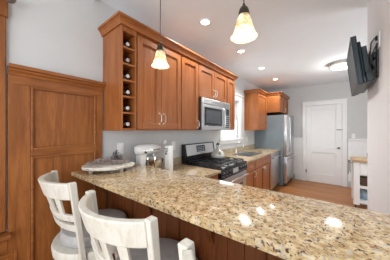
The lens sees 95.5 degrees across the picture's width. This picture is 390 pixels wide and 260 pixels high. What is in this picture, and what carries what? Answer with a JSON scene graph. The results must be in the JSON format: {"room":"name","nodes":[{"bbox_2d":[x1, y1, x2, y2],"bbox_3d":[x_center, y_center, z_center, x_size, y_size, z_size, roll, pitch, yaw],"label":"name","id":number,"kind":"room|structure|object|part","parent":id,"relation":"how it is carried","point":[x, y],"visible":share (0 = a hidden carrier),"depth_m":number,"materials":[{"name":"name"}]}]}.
{"room":"kitchen","nodes":[
{"label":"kitchen","id":0,"kind":"room"},
{"bbox_2d":[6,0,257,230],"bbox_3d":[-0.396,0.095,2.385,0.140,2.610,8.250,0,0,38],"label":"wall","id":1,"kind":"structure","parent":0,"point":[59,36],"depth_m":1.50,"materials":[{"name":"paint"}]},
{"bbox_2d":[0,0,11,242],"bbox_3d":[-1.653,-0.087,0.686,0.175,1.585,1.305,0,0,38],"label":"window","id":2,"kind":"structure","parent":1,"relation":"in","point":[5,235],"depth_m":1.15,"materials":[{"name":"brown wood"}]},
{"bbox_2d":[6,0,15,3],"bbox_3d":[-1.583,-0.835,0.635,0.083,0.070,1.331,0,0,38],"label":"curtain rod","id":3,"kind":"object","parent":2,"relation":"attached to","point":[9,1],"visible":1,"depth_m":1.12,"materials":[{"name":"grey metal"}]},
{"bbox_2d":[0,63,106,259],"bbox_3d":[-1.848,0.482,0.378,0.072,1.836,3.300,0,0,38],"label":"wood paneling","id":4,"kind":"structure","parent":1,"relation":"attached to","point":[54,119],"depth_m":1.32,"materials":[{"name":"brown wood"}]},
{"bbox_3d":[-1.035,-0.403,1.405,0.072,0.066,0.616,0,0,38],"label":"cap rail","id":5,"kind":"part","parent":4,"relation":"part of","materials":[{"name":"brown wood"}]},
{"bbox_2d":[103,24,135,130],"bbox_3d":[-0.695,-0.435,1.623,0.330,0.880,0.143,0,0,38],"label":"wine rack cabinet","id":6,"kind":"object","parent":1,"relation":"attached to","point":[114,52],"visible":0.98,"depth_m":1.57,"materials":[{"name":"brown wood"}]},
{"bbox_3d":[-0.735,-0.435,1.573,0.330,0.880,0.016,0,0,38],"label":"panel","id":7,"kind":"part","parent":6,"relation":"part of","materials":[{"name":"brown wood"}]},
{"bbox_2d":[123,121,129,127],"bbox_3d":[-0.697,-0.051,1.627,0.303,0.073,0.073,0,0,38],"label":"wine bottle","id":8,"kind":"object","parent":6,"relation":"on","point":[124,123],"visible":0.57,"depth_m":1.54,"materials":[{"name":"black glass"}]},
{"bbox_2d":[123,25,134,42],"bbox_3d":[-0.692,-0.853,1.622,0.321,0.044,0.114,0,0,38],"label":"shelf","id":9,"kind":"object","parent":6,"relation":"attached to","point":[128,34],"depth_m":1.56,"materials":[{"name":"brown wood"}]},
{"bbox_2d":[123,46,134,56],"bbox_3d":[-0.692,-0.700,1.622,0.321,0.014,0.114,0,0,38],"label":"shelf","id":10,"kind":"object","parent":6,"relation":"attached to","point":[127,52],"depth_m":1.57,"materials":[{"name":"brown wood"}]},
{"bbox_2d":[123,62,134,71],"bbox_3d":[-0.692,-0.561,1.622,0.321,0.014,0.114,0,0,38],"label":"shelf","id":11,"kind":"object","parent":6,"relation":"attached to","point":[127,67],"depth_m":1.57,"materials":[{"name":"brown wood"}]},
{"bbox_2d":[123,79,134,85],"bbox_3d":[-0.692,-0.422,1.622,0.321,0.014,0.114,0,0,38],"label":"shelf","id":12,"kind":"object","parent":6,"relation":"attached to","point":[126,82],"depth_m":1.57,"materials":[{"name":"brown wood"}]},
{"bbox_2d":[123,95,134,100],"bbox_3d":[-0.692,-0.284,1.622,0.321,0.014,0.114,0,0,38],"label":"shelf","id":13,"kind":"object","parent":6,"relation":"attached to","point":[125,98],"depth_m":1.56,"materials":[{"name":"brown wood"}]},
{"bbox_2d":[123,112,134,114],"bbox_3d":[-0.692,-0.145,1.622,0.321,0.014,0.114,0,0,38],"label":"shelf","id":14,"kind":"object","parent":6,"relation":"attached to","point":[124,113],"depth_m":1.54,"materials":[{"name":"brown wood"}]},
{"bbox_3d":[-0.655,-0.435,1.674,0.330,0.880,0.013,0,0,38],"label":"panel","id":15,"kind":"part","parent":6,"relation":"part of","materials":[{"name":"brown wood"}]},
{"bbox_2d":[117,143,123,153],"bbox_3d":[-0.759,0.190,1.806,0.008,0.115,0.070,0,0,38],"label":"outlet","id":16,"kind":"object","parent":1,"relation":"attached to","point":[120,146],"visible":0.94,"depth_m":1.80,"materials":[{"name":"white plastic"}]},
{"bbox_2d":[136,33,180,130],"bbox_3d":[-0.454,-0.435,1.898,0.366,0.880,0.584,0,0,38],"label":"upper cabinet","id":17,"kind":"object","parent":1,"relation":"attached to","point":[158,91],"visible":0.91,"depth_m":1.76,"materials":[{"name":"brown wood"}]},
{"bbox_3d":[-0.434,-0.431,1.700,0.020,0.838,0.277,0,0,38],"label":"door","id":18,"kind":"part","parent":17,"relation":"part of","materials":[{"name":"brown wood"}]},
{"bbox_3d":[-0.434,-0.431,1.700,0.020,0.838,0.167,0,0,38],"label":"rail","id":19,"kind":"part","parent":17,"relation":"part of","materials":[{"name":"brown wood"}]},
{"bbox_3d":[-0.257,-0.431,1.924,0.020,0.838,0.285,0,0,38],"label":"door","id":20,"kind":"part","parent":17,"relation":"part of","materials":[{"name":"brown wood"}]},
{"bbox_3d":[-0.257,-0.431,1.924,0.020,0.838,0.175,0,0,38],"label":"rail","id":21,"kind":"part","parent":17,"relation":"part of","materials":[{"name":"brown wood"}]},
{"bbox_2d":[97,11,238,80],"bbox_3d":[-0.061,-0.910,2.385,0.380,0.068,2.221,0,0,38],"label":"crown molding","id":22,"kind":"structure","parent":1,"relation":"attached to","point":[119,18],"depth_m":1.71,"materials":[{"name":"brown wood"}]},
{"bbox_2d":[161,157,181,167],"bbox_3d":[-0.444,0.444,2.192,0.020,0.132,0.797,0,0,38],"label":"backsplash","id":23,"kind":"structure","parent":1,"relation":"attached to","point":[178,160],"depth_m":2.42,"materials":[{"name":"stone"}]},
{"bbox_2d":[180,55,199,129],"bbox_3d":[-0.169,-0.435,2.258,0.366,0.880,0.330,0,0,38],"label":"upper cabinet","id":24,"kind":"object","parent":1,"relation":"attached to","point":[189,68],"visible":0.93,"depth_m":2.17,"materials":[{"name":"brown wood"}]},
{"bbox_3d":[-0.061,-0.431,2.172,0.020,0.838,0.206,0,0,38],"label":"rail","id":25,"kind":"part","parent":24,"relation":"part of","materials":[{"name":"brown wood"}]},
{"bbox_2d":[198,63,226,102],"bbox_3d":[0.169,-0.651,2.686,0.366,0.447,0.758,0,0,38],"label":"upper cabinet","id":26,"kind":"object","parent":1,"relation":"attached to","point":[212,85],"visible":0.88,"depth_m":2.55,"materials":[{"name":"brown wood"}]},
{"bbox_3d":[0.163,-0.645,2.455,0.020,0.410,0.370,0,0,38],"label":"door","id":27,"kind":"part","parent":26,"relation":"part of","materials":[{"name":"brown wood"}]},
{"bbox_3d":[0.163,-0.645,2.455,0.020,0.410,0.260,0,0,38],"label":"rail","id":28,"kind":"part","parent":26,"relation":"part of","materials":[{"name":"brown wood"}]},
{"bbox_2d":[198,97,229,129],"bbox_3d":[0.197,-0.213,2.673,0.427,0.422,0.763,0,0,38],"label":"microwave","id":29,"kind":"object","parent":26,"relation":"attached to","point":[212,114],"visible":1,"depth_m":2.48,"materials":[{"name":"silver metal"}]},
{"bbox_3d":[0.263,-0.173,2.499,0.020,0.343,0.573,0,0,38],"label":"door","id":30,"kind":"part","parent":29,"relation":"part of","materials":[{"name":"silver metal"}]},
{"bbox_3d":[0.322,-0.386,2.574,0.020,0.076,0.763,0,0,38],"label":"vent panel","id":31,"kind":"part","parent":29,"relation":"part of","materials":[{"name":"silver metal"}]},
{"bbox_3d":[0.500,-0.173,2.800,0.019,0.343,0.187,0,0,38],"label":"control panel","id":32,"kind":"part","parent":29,"relation":"part of","materials":[{"name":"silver metal"}]},
{"bbox_3d":[0.395,-0.645,2.748,0.020,0.410,0.368,0,0,38],"label":"door","id":33,"kind":"part","parent":26,"relation":"part of","materials":[{"name":"brown wood"}]},
{"bbox_3d":[0.395,-0.645,2.748,0.020,0.410,0.258,0,0,38],"label":"rail","id":34,"kind":"part","parent":26,"relation":"part of","materials":[{"name":"brown wood"}]},
{"bbox_2d":[226,77,234,129],"bbox_3d":[0.503,-0.435,3.108,0.366,0.880,0.288,0,0,38],"label":"upper cabinet","id":35,"kind":"object","parent":1,"relation":"attached to","point":[230,83],"visible":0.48,"depth_m":3.05,"materials":[{"name":"brown wood"}]},
{"bbox_2d":[219,93,242,144],"bbox_3d":[0.739,-0.253,3.750,0.163,1.065,1.040,0,0,38],"label":"window","id":36,"kind":"structure","parent":1,"relation":"in","point":[229,133],"depth_m":3.89,"materials":[{"name":"white paint"}]},
{"bbox_3d":[0.689,-0.240,3.774,0.034,0.740,0.685,0,0,38],"label":"glass","id":37,"kind":"part","parent":36,"relation":"part of","materials":[{"name":"glass"}]},
{"bbox_3d":[0.691,-0.233,3.773,0.058,0.831,0.795,0,0,38],"label":"sash","id":38,"kind":"part","parent":36,"relation":"part of","materials":[{"name":"white paint"}]},
{"bbox_2d":[222,144,254,153],"bbox_3d":[0.952,0.444,3.956,0.020,0.132,2.123,0,0,38],"label":"backsplash","id":39,"kind":"structure","parent":1,"relation":"attached to","point":[229,150],"depth_m":3.97,"materials":[{"name":"stone"}]},
{"bbox_2d":[244,92,266,129],"bbox_3d":[1.539,-0.435,4.418,0.366,0.880,0.658,0,0,38],"label":"upper cabinet","id":40,"kind":"object","parent":1,"relation":"attached to","point":[255,104],"visible":1,"depth_m":4.21,"materials":[{"name":"brown wood"}]},
{"bbox_3d":[1.632,-0.435,4.345,0.020,0.880,0.658,0,0,38],"label":"frame","id":41,"kind":"part","parent":40,"relation":"part of","materials":[{"name":"brown wood"}]},
{"bbox_3d":[1.648,-0.431,4.332,0.020,0.838,0.640,0,0,38],"label":"door","id":42,"kind":"part","parent":40,"relation":"part of","materials":[{"name":"brown wood"}]},
{"bbox_3d":[1.648,-0.431,4.332,0.020,0.838,0.530,0,0,38],"label":"rail","id":43,"kind":"part","parent":40,"relation":"part of","materials":[{"name":"brown wood"}]},
{"bbox_2d":[266,95,287,115],"bbox_3d":[2.176,-0.662,4.970,0.682,0.425,0.983,0,0,38],"label":"upper cabinet","id":44,"kind":"object","parent":1,"relation":"attached to","point":[276,104],"visible":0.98,"depth_m":4.55,"materials":[{"name":"brown wood"}]},
{"bbox_2d":[244,88,289,99],"bbox_3d":[1.961,-0.910,4.686,0.695,0.068,1.700,0,0,38],"label":"crown molding","id":45,"kind":"structure","parent":44,"relation":"on","point":[258,90],"depth_m":4.37,"materials":[{"name":"brown wood"}]},
{"bbox_3d":[2.257,-0.657,4.595,0.020,0.385,0.478,0,0,38],"label":"door","id":46,"kind":"part","parent":44,"relation":"part of","materials":[{"name":"brown wood"}]},
{"bbox_3d":[2.558,-0.657,4.975,0.020,0.385,0.483,0,0,38],"label":"door","id":47,"kind":"part","parent":44,"relation":"part of","materials":[{"name":"brown wood"}]},
{"bbox_2d":[100,0,368,91],"bbox_3d":[1.161,-1.260,1.243,4.000,0.100,8.390,0,0,38],"label":"ceiling","id":48,"kind":"structure","parent":0,"point":[297,42],"depth_m":2.20,"materials":[{"name":"paint"}]},
{"bbox_2d":[151,0,168,68],"bbox_3d":[-0.238,-0.824,1.214,0.124,0.771,0.124,0,0,38],"label":"pendant light","id":49,"kind":"object","parent":48,"relation":"hanging from","point":[160,62],"visible":1,"depth_m":1.20,"materials":[{"name":"white glass"}]},
{"bbox_3d":[-0.238,-0.489,1.214,0.124,0.102,0.124,0,0,38],"label":"lamp shade","id":50,"kind":"part","parent":49,"relation":"part of","materials":[{"name":"white glass"}]},
{"bbox_3d":[-0.238,-0.881,1.214,0.005,0.607,0.005,0,0,-29],"label":"cord","id":51,"kind":"part","parent":49,"relation":"part of","materials":[{"name":"black metal"}]},
{"bbox_2d":[199,18,211,25],"bbox_3d":[0.114,-1.206,1.982,0.144,0.007,0.144,0,0,38],"label":"recessed light","id":52,"kind":"object","parent":48,"relation":"in","point":[204,21],"visible":1,"depth_m":1.97,"materials":[{"name":"white glass"}]},
{"bbox_2d":[236,49,245,53],"bbox_3d":[0.708,-1.206,2.717,0.144,0.007,0.144,0,0,38],"label":"recessed light","id":53,"kind":"object","parent":48,"relation":"in","point":[239,51],"visible":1,"depth_m":2.71,"materials":[{"name":"white glass"}]},
{"bbox_2d":[231,0,257,43],"bbox_3d":[0.231,-0.824,0.837,0.124,0.771,0.124,0,0,38],"label":"pendant light","id":54,"kind":"object","parent":48,"relation":"hanging from","point":[244,32],"visible":1,"depth_m":0.82,"materials":[{"name":"beige glass"}]},
{"bbox_3d":[0.231,-0.481,0.837,0.049,0.074,0.049,0,0,38],"label":"bulb","id":55,"kind":"part","parent":54,"relation":"part of","materials":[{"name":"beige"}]},
{"bbox_2d":[329,59,346,69],"bbox_3d":[2.653,-1.159,3.193,0.380,0.100,0.380,0,0,38],"label":"flush ceiling light","id":56,"kind":"object","parent":48,"relation":"attached to","point":[338,65],"visible":0.64,"depth_m":3.14,"materials":[{"name":"white glass"}]},
{"bbox_2d":[331,63,346,69],"bbox_3d":[2.653,-1.159,3.193,0.334,0.099,0.334,0,0,38],"label":"diffuser","id":57,"kind":"object","parent":56,"relation":"attached to","point":[334,66],"depth_m":3.15,"materials":[{"name":"white"}]},
{"bbox_2d":[266,81,366,186],"bbox_3d":[3.720,0.095,4.478,4.000,2.610,0.140,0,0,38],"label":"wall","id":58,"kind":"structure","parent":0,"point":[356,105],"depth_m":4.50,"materials":[{"name":"paint"}]},
{"bbox_2d":[302,98,347,186],"bbox_3d":[3.349,0.310,4.619,0.967,2.180,0.100,0,0,38],"label":"door","id":59,"kind":"structure","parent":58,"relation":"in","point":[324,126],"depth_m":4.62,"materials":[{"name":"white paint"}]},
{"bbox_2d":[293,138,366,181],"bbox_3d":[3.968,0.738,4.170,2.950,1.045,0.035,0,0,38],"label":"wainscoting","id":60,"kind":"structure","parent":58,"relation":"attached to","point":[356,147],"depth_m":4.33,"materials":[{"name":"white paint"}]},
{"bbox_2d":[295,174,366,189],"bbox_3d":[3.994,1.330,4.162,2.900,0.140,0.016,0,0,38],"label":"baseboard","id":61,"kind":"structure","parent":58,"relation":"attached to","point":[299,177],"depth_m":4.98,"materials":[{"name":"white paint"}]},
{"bbox_2d":[271,179,366,209],"bbox_3d":[1.161,1.450,1.243,4.000,0.100,8.390,0,0,38],"label":"floor","id":62,"kind":"structure","parent":0,"point":[336,194],"depth_m":4.03,"materials":[{"name":"brown wood"}]},
{"bbox_2d":[38,170,127,259],"bbox_3d":[-0.741,0.847,1.266,0.512,1.106,0.574,0,0,41],"label":"bar stool","id":63,"kind":"object","parent":62,"relation":"on","point":[73,241],"visible":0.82,"depth_m":1.05,"materials":[{"name":"white wood"}]},
{"bbox_3d":[-0.889,0.346,1.097,0.433,0.098,0.124,0,0,41],"label":"rail","id":64,"kind":"part","parent":63,"relation":"part of","materials":[{"name":"white wood"}]},
{"bbox_3d":[-0.999,0.541,1.303,0.098,0.494,0.035,0,0,-41],"label":"post","id":65,"kind":"part","parent":63,"relation":"part of","materials":[{"name":"white wood"}]},
{"bbox_3d":[-0.864,0.507,1.126,0.428,0.038,0.084,0,0,41],"label":"rail","id":66,"kind":"part","parent":63,"relation":"part of","materials":[{"name":"white wood"}]},
{"bbox_3d":[-0.856,0.566,1.136,0.426,0.038,0.076,0,0,41],"label":"rail","id":67,"kind":"part","parent":63,"relation":"part of","materials":[{"name":"white wood"}]},
{"bbox_3d":[-0.671,0.541,1.016,0.035,0.494,0.098,0,0,33],"label":"post","id":68,"kind":"part","parent":63,"relation":"part of","materials":[{"name":"white wood"}]},
{"bbox_3d":[-0.720,0.764,1.290,0.512,0.072,0.512,0,0,41],"label":"seat frame","id":69,"kind":"part","parent":63,"relation":"part of","materials":[{"name":"white wood"}]},
{"bbox_2d":[59,209,127,248],"bbox_3d":[-0.720,0.689,1.290,0.428,0.091,0.428,0,0,41],"label":"cushion","id":70,"kind":"object","parent":63,"relation":"on","point":[67,239],"depth_m":1.11,"materials":[{"name":"grey fabric"}]},
{"bbox_2d":[78,190,197,259],"bbox_3d":[-0.225,0.847,0.862,0.512,1.106,0.574,0,0,36],"label":"bar stool","id":71,"kind":"object","parent":62,"relation":"on","point":[134,239],"visible":0.99,"depth_m":0.60,"materials":[{"name":"white wood"}]},
{"bbox_3d":[-0.485,0.541,0.876,0.035,0.494,0.098,0,0,44],"label":"post","id":72,"kind":"part","parent":71,"relation":"part of","materials":[{"name":"white wood"}]},
{"bbox_3d":[-0.335,0.507,0.712,0.428,0.038,0.084,0,0,36],"label":"rail","id":73,"kind":"part","parent":71,"relation":"part of","materials":[{"name":"white wood"}]},
{"bbox_3d":[-0.358,0.346,0.681,0.433,0.098,0.124,0,0,36],"label":"rail","id":74,"kind":"part","parent":71,"relation":"part of","materials":[{"name":"white wood"}]},
{"bbox_2d":[116,238,179,259],"bbox_3d":[-0.206,0.689,0.887,0.428,0.091,0.428,0,0,36],"label":"cushion","id":75,"kind":"object","parent":71,"relation":"on","point":[168,247],"depth_m":0.94,"materials":[{"name":"grey fabric"}]},
{"bbox_3d":[-0.134,0.541,0.618,0.035,0.494,0.098,0,0,28],"label":"post","id":76,"kind":"part","parent":71,"relation":"part of","materials":[{"name":"white wood"}]},
{"bbox_2d":[178,238,195,259],"bbox_3d":[0.257,0.847,0.462,0.512,1.106,0.574,0,0,38],"label":"bar stool","id":77,"kind":"object","parent":62,"relation":"on","point":[186,248],"visible":1,"depth_m":0.45,"materials":[{"name":"white wood"}]},
{"bbox_3d":[0.117,0.346,0.285,0.433,0.098,0.124,0,0,38],"label":"rail","id":78,"kind":"part","parent":77,"relation":"part of","materials":[{"name":"white wood"}]},
{"bbox_2d":[108,190,284,259],"bbox_3d":[0.090,0.890,1.001,2.262,1.020,0.402,0,0,38],"label":"wall","id":79,"kind":"structure","parent":62,"relation":"on","point":[209,245],"depth_m":1.02,"materials":[{"name":"brown wood"}]},
{"bbox_2d":[71,163,389,259],"bbox_3d":[0.058,0.360,0.955,2.294,0.034,0.551,0,0,38],"label":"countertop","id":80,"kind":"structure","parent":79,"relation":"on","point":[285,226],"depth_m":0.73,"materials":[{"name":"stone"}]},
{"bbox_2d":[81,162,134,173],"bbox_3d":[-0.734,0.317,1.505,0.334,0.051,0.390,0,0,38],"label":"tray","id":81,"kind":"object","parent":80,"relation":"on","point":[107,166],"visible":0.93,"depth_m":1.43,"materials":[{"name":"white wood"}]},
{"bbox_2d":[85,157,128,164],"bbox_3d":[-0.731,0.258,1.501,0.334,0.055,0.106,0,0,-8],"label":"branch","id":82,"kind":"object","parent":81,"relation":"on","point":[99,160],"visible":1,"depth_m":1.49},
{"bbox_2d":[110,150,122,159],"bbox_3d":[-0.715,0.239,1.607,0.116,0.126,0.154,0,0,-26],"label":"garland","id":83,"kind":"object","parent":81,"relation":"on","point":[116,154],"visible":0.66,"depth_m":1.60,"materials":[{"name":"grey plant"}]},
{"bbox_2d":[182,142,248,184],"bbox_3d":[0.322,0.802,2.598,0.702,1.195,0.770,0,0,38],"label":"gas range","id":84,"kind":"object","parent":62,"relation":"on","point":[233,170],"visible":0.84,"depth_m":2.52,"materials":[{"name":"black metal"}]},
{"bbox_3d":[0.096,0.293,2.776,0.032,0.153,0.700,0,0,38],"label":"steel panel","id":85,"kind":"part","parent":84,"relation":"part of","materials":[{"name":"silver metal"}]},
{"bbox_2d":[185,158,245,170],"bbox_3d":[0.317,0.483,2.602,0.599,0.022,0.770,0,0,38],"label":"cooktop","id":86,"kind":"object","parent":84,"relation":"in","point":[239,163],"depth_m":2.43,"materials":[{"name":"black metal"}]},
{"bbox_2d":[211,143,224,157],"bbox_3d":[0.362,0.319,2.812,0.216,0.237,0.216,0,0,38],"label":"kettle","id":87,"kind":"object","parent":84,"relation":"on","point":[217,153],"visible":1,"depth_m":2.74,"materials":[{"name":"ceramic"}]},
{"bbox_3d":[0.541,0.547,2.424,0.042,0.105,0.770,0,0,38],"label":"control panel","id":88,"kind":"part","parent":84,"relation":"part of","materials":[{"name":"metal"}]},
{"bbox_3d":[0.538,0.882,2.426,0.034,0.545,0.762,0,0,38],"label":"oven door","id":89,"kind":"part","parent":84,"relation":"part of","materials":[{"name":"silver metal"}]},
{"bbox_3d":[0.574,0.655,2.398,0.059,0.024,0.670,0,0,38],"label":"handle","id":90,"kind":"part","parent":84,"relation":"part of","materials":[{"name":"silver metal"}]},
{"bbox_2d":[246,160,256,186],"bbox_3d":[0.682,0.957,3.092,0.666,0.887,0.431,0,0,38],"label":"base cabinet","id":91,"kind":"object","parent":62,"relation":"on","point":[250,179],"visible":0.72,"depth_m":2.94,"materials":[{"name":"brown wood"}]},
{"bbox_3d":[0.910,0.603,2.914,0.019,0.155,0.416,0,0,38],"label":"drawer","id":92,"kind":"part","parent":91,"relation":"part of","materials":[{"name":"brown wood"}]},
{"bbox_3d":[0.909,0.988,2.915,0.020,0.595,0.416,0,0,38],"label":"door","id":93,"kind":"part","parent":91,"relation":"part of","materials":[{"name":"brown wood"}]},
{"bbox_3d":[0.909,0.988,2.915,0.020,0.595,0.316,0,0,38],"label":"rail","id":94,"kind":"part","parent":91,"relation":"part of","materials":[{"name":"brown wood"}]},
{"bbox_2d":[254,155,269,189],"bbox_3d":[1.101,0.957,3.623,0.666,0.887,0.918,0,0,38],"label":"base cabinet","id":95,"kind":"object","parent":62,"relation":"on","point":[262,165],"visible":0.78,"depth_m":3.40,"materials":[{"name":"brown wood"}]},
{"bbox_2d":[224,148,279,162],"bbox_3d":[1.210,0.495,3.752,0.636,0.030,2.123,0,0,38],"label":"countertop","id":96,"kind":"structure","parent":95,"relation":"on","point":[264,152],"depth_m":3.62,"materials":[{"name":"stone"}]},
{"bbox_2d":[233,152,260,156],"bbox_3d":[1.071,0.584,3.603,0.408,0.192,0.738,0,0,38],"label":"sink","id":97,"kind":"object","parent":96,"relation":"in","point":[249,154],"visible":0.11,"depth_m":3.71,"materials":[{"name":"silver metal"}]},
{"bbox_3d":[1.187,0.988,3.266,0.020,0.595,0.450,0,0,38],"label":"door","id":98,"kind":"part","parent":95,"relation":"part of","materials":[{"name":"brown wood"}]},
{"bbox_3d":[1.328,0.603,3.444,0.019,0.155,0.904,0,0,38],"label":"drawer","id":99,"kind":"part","parent":95,"relation":"part of","materials":[{"name":"brown wood"}]},
{"bbox_3d":[1.469,0.988,3.622,0.020,0.595,0.450,0,0,38],"label":"door","id":100,"kind":"part","parent":95,"relation":"part of","materials":[{"name":"brown wood"}]},
{"bbox_2d":[255,115,294,185],"bbox_3d":[2.248,0.505,4.898,0.849,1.790,0.928,0,0,38],"label":"refrigerator","id":101,"kind":"object","parent":62,"relation":"on","point":[279,134],"visible":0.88,"depth_m":4.47,"materials":[{"name":"silver metal"}]},
{"bbox_3d":[2.493,0.985,4.704,0.075,0.650,0.928,0,0,38],"label":"freezer drawer","id":102,"kind":"part","parent":101,"relation":"part of","materials":[{"name":"silver metal"}]},
{"bbox_3d":[2.493,0.135,4.704,0.075,1.020,0.928,0,0,38],"label":"door","id":103,"kind":"part","parent":101,"relation":"part of","materials":[{"name":"silver metal"}]},
{"bbox_3d":[2.324,0.110,4.374,0.080,0.884,0.026,0,0,38],"label":"handle","id":104,"kind":"part","parent":101,"relation":"part of","materials":[{"name":"silver metal"}]},
{"bbox_2d":[270,151,280,189],"bbox_3d":[1.633,0.958,4.273,0.680,0.885,0.750,0,0,38],"label":"dishwasher","id":105,"kind":"object","parent":62,"relation":"on","point":[274,158],"visible":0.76,"depth_m":4.02,"materials":[{"name":"silver metal"}]},
{"bbox_2d":[348,156,366,206],"bbox_3d":[3.245,0.964,3.196,0.716,0.872,0.500,0,0,38],"label":"kitchen cart","id":106,"kind":"object","parent":62,"relation":"on","point":[359,164],"visible":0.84,"depth_m":3.18,"materials":[{"name":"white paint"}]},
{"bbox_3d":[3.159,0.959,3.503,0.085,0.772,0.085,0,0,38],"label":"leg","id":107,"kind":"part","parent":106,"relation":"part of","materials":[{"name":"white paint"}]},
{"bbox_3d":[2.933,0.959,3.217,0.085,0.772,0.085,0,0,38],"label":"leg","id":108,"kind":"part","parent":106,"relation":"part of","materials":[{"name":"white paint"}]},
{"bbox_2d":[360,188,366,199],"bbox_3d":[3.110,1.173,3.283,0.207,0.193,0.223,0,0,38],"label":"shopping bag","id":109,"kind":"object","parent":106,"relation":"on","point":[363,192],"visible":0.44,"depth_m":3.21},
{"bbox_2d":[360,176,366,185],"bbox_3d":[3.246,0.927,3.183,0.424,0.144,0.366,0,0,38],"label":"storage basket","id":110,"kind":"object","parent":106,"relation":"on","point":[363,179],"visible":0.31,"depth_m":3.16,"materials":[{"name":"brown wicker"}]},
{"bbox_2d":[360,199,366,204],"bbox_3d":[3.263,1.292,3.189,0.578,0.045,0.420,0,0,38],"label":"shelf","id":111,"kind":"object","parent":106,"relation":"attached to","point":[362,201],"depth_m":3.15,"materials":[{"name":"white paint"}]},
{"bbox_3d":[3.130,0.693,3.021,0.458,0.215,0.017,0,0,38],"label":"drawer","id":112,"kind":"part","parent":106,"relation":"part of","materials":[{"name":"white paint"}]},
{"bbox_3d":[-0.189,0.956,1.992,0.667,0.887,0.798,0,0,38],"label":"base cabinet","id":113,"kind":"object","parent":62,"relation":"on","visible":0},
{"bbox_2d":[162,164,220,177],"bbox_3d":[-0.180,0.495,1.994,0.636,0.030,0.780,0,0,38],"label":"countertop","id":114,"kind":"structure","parent":113,"relation":"on","point":[194,170],"depth_m":2.10,"materials":[{"name":"stone"}]},
{"bbox_2d":[134,143,162,167],"bbox_3d":[-0.494,0.313,1.930,0.229,0.334,0.334,0,0,38],"label":"stand mixer","id":115,"kind":"object","parent":114,"relation":"on","point":[141,151],"visible":0.77,"depth_m":1.88,"materials":[{"name":"white metal"}]},
{"bbox_2d":[146,157,162,167],"bbox_3d":[-0.458,0.381,1.975,0.229,0.129,0.218,0,0,38],"label":"bowl","id":116,"kind":"object","parent":115,"relation":"on","point":[157,162],"depth_m":1.90,"materials":[{"name":"metal"}]},
{"bbox_2d":[164,146,172,170],"bbox_3d":[-0.292,0.327,1.948,0.075,0.305,0.077,0,0,38],"label":"can opener","id":117,"kind":"object","parent":114,"relation":"on","point":[168,150],"visible":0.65,"depth_m":1.92,"materials":[{"name":"white plastic"}]},
{"bbox_2d":[367,0,389,213],"bbox_3d":[1.962,0.095,0.667,1.750,2.610,1.351,0,0,38],"label":"wall","id":118,"kind":"structure","parent":0,"point":[378,11],"depth_m":1.27,"materials":[{"name":"paint"}]},
{"bbox_2d":[368,42,378,77],"bbox_3d":[1.408,-0.515,1.420,0.035,0.250,0.307,0,0,34],"label":"bracket","id":119,"kind":"object","parent":118,"relation":"attached to","point":[375,56],"visible":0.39,"depth_m":1.30,"materials":[{"name":"black metal"}]},
{"bbox_2d":[346,36,374,95],"bbox_3d":[1.445,-0.533,1.567,0.138,0.376,0.620,0,0,38],"label":"television","id":120,"kind":"object","parent":119,"relation":"attached to","point":[360,75],"visible":0.99,"depth_m":1.35,"materials":[{"name":"black plastic"}]},
{"bbox_3d":[1.379,-0.515,1.374,0.020,0.150,0.185,0,0,38],"label":"arm","id":121,"kind":"part","parent":119,"relation":"part of"},
{"bbox_3d":[1.345,-0.515,1.308,0.012,0.250,0.050,0,0,38],"label":"wall plate","id":122,"kind":"part","parent":119,"relation":"part of","materials":[{"name":"black metal"}]},
{"bbox_2d":[378,30,379,48],"bbox_3d":[1.312,-0.642,1.262,0.007,0.115,0.057,0,0,38],"label":"outlet","id":123,"kind":"object","parent":118,"relation":"attached to","point":[379,30],"visible":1,"depth_m":1.25,"materials":[{"name":"white plastic"}]},
{"bbox_2d":[369,35,377,68],"bbox_3d":[1.312,-0.564,1.288,0.087,0.252,0.033,0,0,-23],"label":"power cord","id":124,"kind":"object","parent":123,"relation":"attached to","point":[376,37],"visible":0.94,"depth_m":1.28,"materials":[{"name":"black plastic"}]},
{"bbox_2d":[369,43,377,74],"bbox_3d":[1.297,-0.514,1.280,0.055,0.235,0.011,0,0,27],"label":"cable","id":125,"kind":"object","parent":123,"relation":"attached to","point":[377,43],"visible":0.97,"depth_m":1.28,"materials":[{"name":"black plastic"}]}
]}

